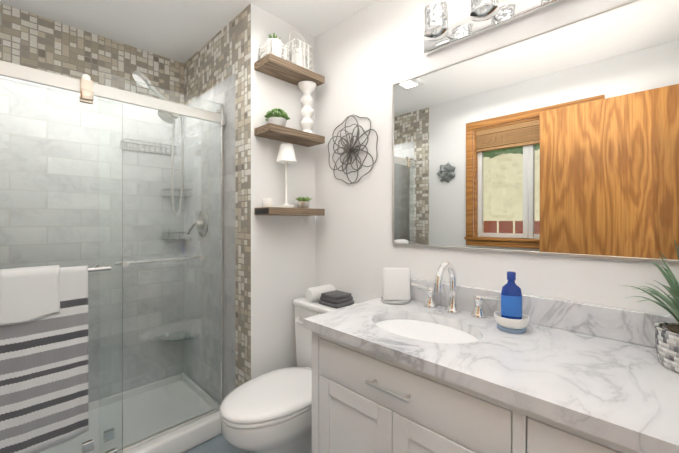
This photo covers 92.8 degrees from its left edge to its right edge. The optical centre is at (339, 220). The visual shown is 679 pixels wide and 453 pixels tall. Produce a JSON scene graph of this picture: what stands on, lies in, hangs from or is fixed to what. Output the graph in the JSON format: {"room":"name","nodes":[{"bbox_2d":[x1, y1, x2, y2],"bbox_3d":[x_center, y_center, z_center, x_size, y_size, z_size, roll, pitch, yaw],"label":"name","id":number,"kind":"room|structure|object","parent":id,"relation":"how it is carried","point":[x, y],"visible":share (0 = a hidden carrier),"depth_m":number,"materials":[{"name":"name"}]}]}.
{"room":"bathroom","nodes":[
{"label":"bathroom","id":0,"kind":"room"},
{"bbox_2d":[0,3,183,402],"bbox_3d":[-1.668,0.045,1.975,0.100,2.430,1.340,0,0,45],"label":"wall","id":1,"kind":"structure","parent":0,"point":[30,40],"depth_m":2.05,"materials":[{"name":"grey tile"}]},
{"bbox_2d":[154,331,193,341],"bbox_3d":[-1.161,0.824,2.271,0.200,0.010,0.200,0,0,45],"label":"glass shelf","id":2,"kind":"object","parent":1,"relation":"attached to","point":[170,336],"depth_m":2.29,"materials":[{"name":"clear glass"}]},
{"bbox_2d":[0,0,376,62],"bbox_3d":[-0.470,-1.200,1.187,2.910,0.060,1.900,0,0,45],"label":"ceiling","id":3,"kind":"structure","parent":0,"point":[182,31],"depth_m":1.86,"materials":[{"name":"white paint"}]},
{"bbox_2d":[183,434,248,452],"bbox_3d":[-0.470,1.290,1.190,2.910,0.060,1.900,0,0,45],"label":"floor","id":4,"kind":"structure","parent":0,"point":[219,444],"depth_m":1.79,"materials":[{"name":"grey tile"}]},
{"bbox_2d":[38,373,220,452],"bbox_3d":[-1.346,1.196,1.730,0.700,0.127,1.236,0,0,45],"label":"shower pan","id":5,"kind":"object","parent":4,"relation":"on","point":[192,435],"visible":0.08,"depth_m":1.89,"materials":[{"name":"white plastic"}]},
{"bbox_2d":[0,60,225,452],"bbox_3d":[-1.135,0.220,1.521,0.166,1.850,1.235,0,0,45],"label":"glass shower door","id":6,"kind":"structure","parent":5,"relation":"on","point":[86,87],"depth_m":1.58,"materials":[{"name":"clear glass"}]},
{"bbox_2d":[0,265,87,452],"bbox_3d":[-1.231,0.571,1.318,0.078,0.765,0.325,0,0,45],"label":"bath towel","id":7,"kind":"object","parent":6,"relation":"hanging from","point":[43,358],"visible":1,"depth_m":1.31,"materials":[{"name":"white fabric"}]},
{"bbox_2d":[220,297,357,452],"bbox_3d":[-0.221,0.859,1.599,0.470,0.802,0.742,0,0,45],"label":"toilet","id":8,"kind":"object","parent":4,"relation":"on","point":[269,412],"visible":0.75,"depth_m":1.42,"materials":[{"name":"white ceramic"}]},
{"bbox_2d":[305,284,335,301],"bbox_3d":[-0.107,0.417,1.863,0.082,0.079,0.180,0,0,45],"label":"roll","id":9,"kind":"object","parent":8,"relation":"on","point":[312,294],"visible":0.67,"depth_m":1.81,"materials":[{"name":"white fabric"}]},
{"bbox_2d":[319,290,353,307],"bbox_3d":[-0.017,0.427,1.767,0.145,0.059,0.140,0,0,45],"label":"folded towel","id":10,"kind":"object","parent":8,"relation":"on","point":[336,299],"visible":1,"depth_m":1.73,"materials":[{"name":"grey fabric"}]},
{"bbox_2d":[303,278,678,452],"bbox_3d":[0.473,0.771,1.046,1.159,0.980,0.575,0,0,45],"label":"bathroom vanity","id":11,"kind":"object","parent":4,"relation":"on","point":[413,375],"visible":1,"depth_m":0.94,"materials":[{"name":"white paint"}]},
{"bbox_2d":[380,297,408,304],"bbox_3d":[0.259,0.373,1.516,0.136,0.012,0.136,0,0,45],"label":"tray","id":12,"kind":"object","parent":11,"relation":"on","point":[393,302],"visible":0.52,"depth_m":1.47,"materials":[{"name":"grey ceramic"}]},
{"bbox_2d":[383,268,409,300],"bbox_3d":[0.268,0.298,1.531,0.124,0.150,0.072,0,0,5],"label":"folded hand towel","id":13,"kind":"object","parent":12,"relation":"on","point":[396,284],"visible":1,"depth_m":1.50,"materials":[{"name":"white fabric"}]},
{"bbox_2d":[411,261,500,318],"bbox_3d":[0.434,0.273,1.308,0.394,0.213,0.182,0,0,45],"label":"chrome faucet","id":14,"kind":"object","parent":11,"relation":"on","point":[478,311],"visible":0.98,"depth_m":1.32,"materials":[{"name":"silver metal"}]},
{"bbox_2d":[494,311,529,333],"bbox_3d":[0.598,0.355,1.126,0.110,0.050,0.110,0,0,45],"label":"soap holder","id":15,"kind":"object","parent":11,"relation":"on","point":[513,326],"visible":0.9,"depth_m":1.09,"materials":[{"name":"white ceramic"}]},
{"bbox_2d":[501,271,521,319],"bbox_3d":[0.598,0.269,1.126,0.066,0.181,0.052,0,0,45],"label":"soap bottle","id":16,"kind":"object","parent":15,"relation":"in","point":[511,300],"visible":0.81,"depth_m":1.11,"materials":[{"name":"blue glass"}]},
{"bbox_2d":[654,322,678,372],"bbox_3d":[0.897,0.330,0.817,0.148,0.100,0.148,0,0,45],"label":"plant pot","id":17,"kind":"object","parent":11,"relation":"on","point":[667,344],"visible":0.94,"depth_m":0.82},
{"bbox_2d":[626,243,678,333],"bbox_3d":[0.858,0.174,0.817,0.256,0.236,0.282,0,0,45],"label":"agave plant","id":18,"kind":"object","parent":17,"relation":"in","point":[673,283],"visible":1,"depth_m":0.86,"materials":[{"name":"green plant"}]},
{"bbox_2d":[184,3,266,452],"bbox_3d":[-0.820,0.044,2.151,1.060,2.430,0.100,0,0,45],"label":"wall","id":19,"kind":"structure","parent":0,"point":[219,67],"depth_m":1.91,"materials":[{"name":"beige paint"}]},
{"bbox_2d":[120,71,207,341],"bbox_3d":[-1.153,-0.015,2.121,0.426,1.720,0.408,0,0,45],"label":"shower fixture","id":20,"kind":"object","parent":19,"relation":"attached to","point":[139,76],"depth_m":2.13,"materials":[{"name":"silver metal"}]},
{"bbox_2d":[267,12,314,371],"bbox_3d":[-0.282,0.045,2.014,0.100,2.430,0.460,0,0,45],"label":"wall","id":21,"kind":"structure","parent":0,"point":[290,259],"depth_m":1.92,"materials":[{"name":"white paint"}]},
{"bbox_2d":[254,207,324,215],"bbox_3d":[-0.275,-0.048,1.842,0.150,0.040,0.386,0,0,45],"label":"floating shelf","id":22,"kind":"object","parent":21,"relation":"attached to","point":[288,211],"visible":1,"depth_m":1.75,"materials":[{"name":"brown wood"}]},
{"bbox_2d":[262,198,272,206],"bbox_3d":[-0.386,-0.093,1.730,0.056,0.048,0.056,0,0,45],"label":"jar candle","id":23,"kind":"object","parent":22,"relation":"on","point":[267,202],"visible":0.88,"depth_m":1.71,"materials":[{"name":"white wax"}]},
{"bbox_2d":[276,144,295,207],"bbox_3d":[-0.298,-0.246,1.819,0.112,0.354,0.112,0,0,45],"label":"table lamp","id":24,"kind":"object","parent":22,"relation":"on","point":[286,155],"visible":0.94,"depth_m":1.79,"materials":[{"name":"white ceramic"}]},
{"bbox_2d":[295,197,311,207],"bbox_3d":[-0.210,-0.104,1.908,0.100,0.069,0.100,0,0,45],"label":"succulent","id":25,"kind":"object","parent":22,"relation":"on","point":[303,202],"visible":0.94,"depth_m":1.88,"materials":[{"name":"white ceramic"}]},
{"bbox_2d":[254,123,324,146],"bbox_3d":[-0.275,-0.479,1.842,0.150,0.040,0.385,0,0,45],"label":"floating shelf","id":26,"kind":"object","parent":21,"relation":"attached to","point":[272,131],"visible":1,"depth_m":1.78,"materials":[{"name":"brown wood"}]},
{"bbox_2d":[264,108,289,126],"bbox_3d":[-0.342,-0.554,1.769,0.137,0.107,0.134,0,0,45],"label":"plant","id":27,"kind":"object","parent":26,"relation":"on","point":[279,117],"visible":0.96,"depth_m":1.73,"materials":[{"name":"green plant"}]},
{"bbox_2d":[298,81,315,133],"bbox_3d":[-0.193,-0.654,1.925,0.110,0.308,0.110,0,0,45],"label":"candlestick","id":28,"kind":"object","parent":26,"relation":"on","point":[307,88],"visible":0.83,"depth_m":1.90,"materials":[{"name":"white ceramic"}]},
{"bbox_2d":[254,53,324,86],"bbox_3d":[-0.275,-0.836,1.841,0.150,0.040,0.385,0,0,45],"label":"floating shelf","id":29,"kind":"object","parent":21,"relation":"attached to","point":[272,65],"visible":0.83,"depth_m":1.78,"materials":[{"name":"brown wood"}]},
{"bbox_2d":[259,33,289,60],"bbox_3d":[-0.354,-0.935,1.761,0.120,0.155,0.121,0,0,45],"label":"pot","id":30,"kind":"object","parent":29,"relation":"on","point":[274,45],"visible":0.69,"depth_m":1.73,"materials":[{"name":"white ceramic"}]},
{"bbox_2d":[283,31,312,70],"bbox_3d":[-0.242,-0.975,1.875,0.125,0.235,0.126,0,0,45],"label":"lantern","id":31,"kind":"object","parent":29,"relation":"on","point":[298,56],"visible":0.65,"depth_m":1.84,"materials":[{"name":"silver metal"}]},
{"bbox_2d":[315,0,678,315],"bbox_3d":[0.539,0.045,1.458,1.850,2.430,0.100,0,0,45],"label":"wall","id":32,"kind":"structure","parent":0,"point":[368,57],"depth_m":1.68,"materials":[{"name":"white paint"}]},
{"bbox_2d":[328,114,377,183],"bbox_3d":[0.053,-0.400,1.817,0.382,0.390,0.067,0,0,45],"label":"artwork","id":33,"kind":"object","parent":32,"relation":"attached to","point":[347,148],"visible":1,"depth_m":1.81,"materials":[{"name":"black metal"}]},
{"bbox_2d":[423,0,564,54],"bbox_3d":[0.638,-0.820,1.165,0.820,0.126,0.175,0,0,45],"label":"vanity light fixture","id":34,"kind":"object","parent":32,"relation":"attached to","point":[484,17],"visible":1,"depth_m":1.30,"materials":[{"name":"silver metal"}]},
{"bbox_2d":[392,0,678,262],"bbox_3d":[0.671,-0.281,1.245,1.124,0.809,0.015,0,0,45],"label":"vanity mirror","id":35,"kind":"object","parent":32,"relation":"attached to","point":[562,140],"visible":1,"depth_m":1.15,"materials":[{"name":"clear glass"}]}
]}

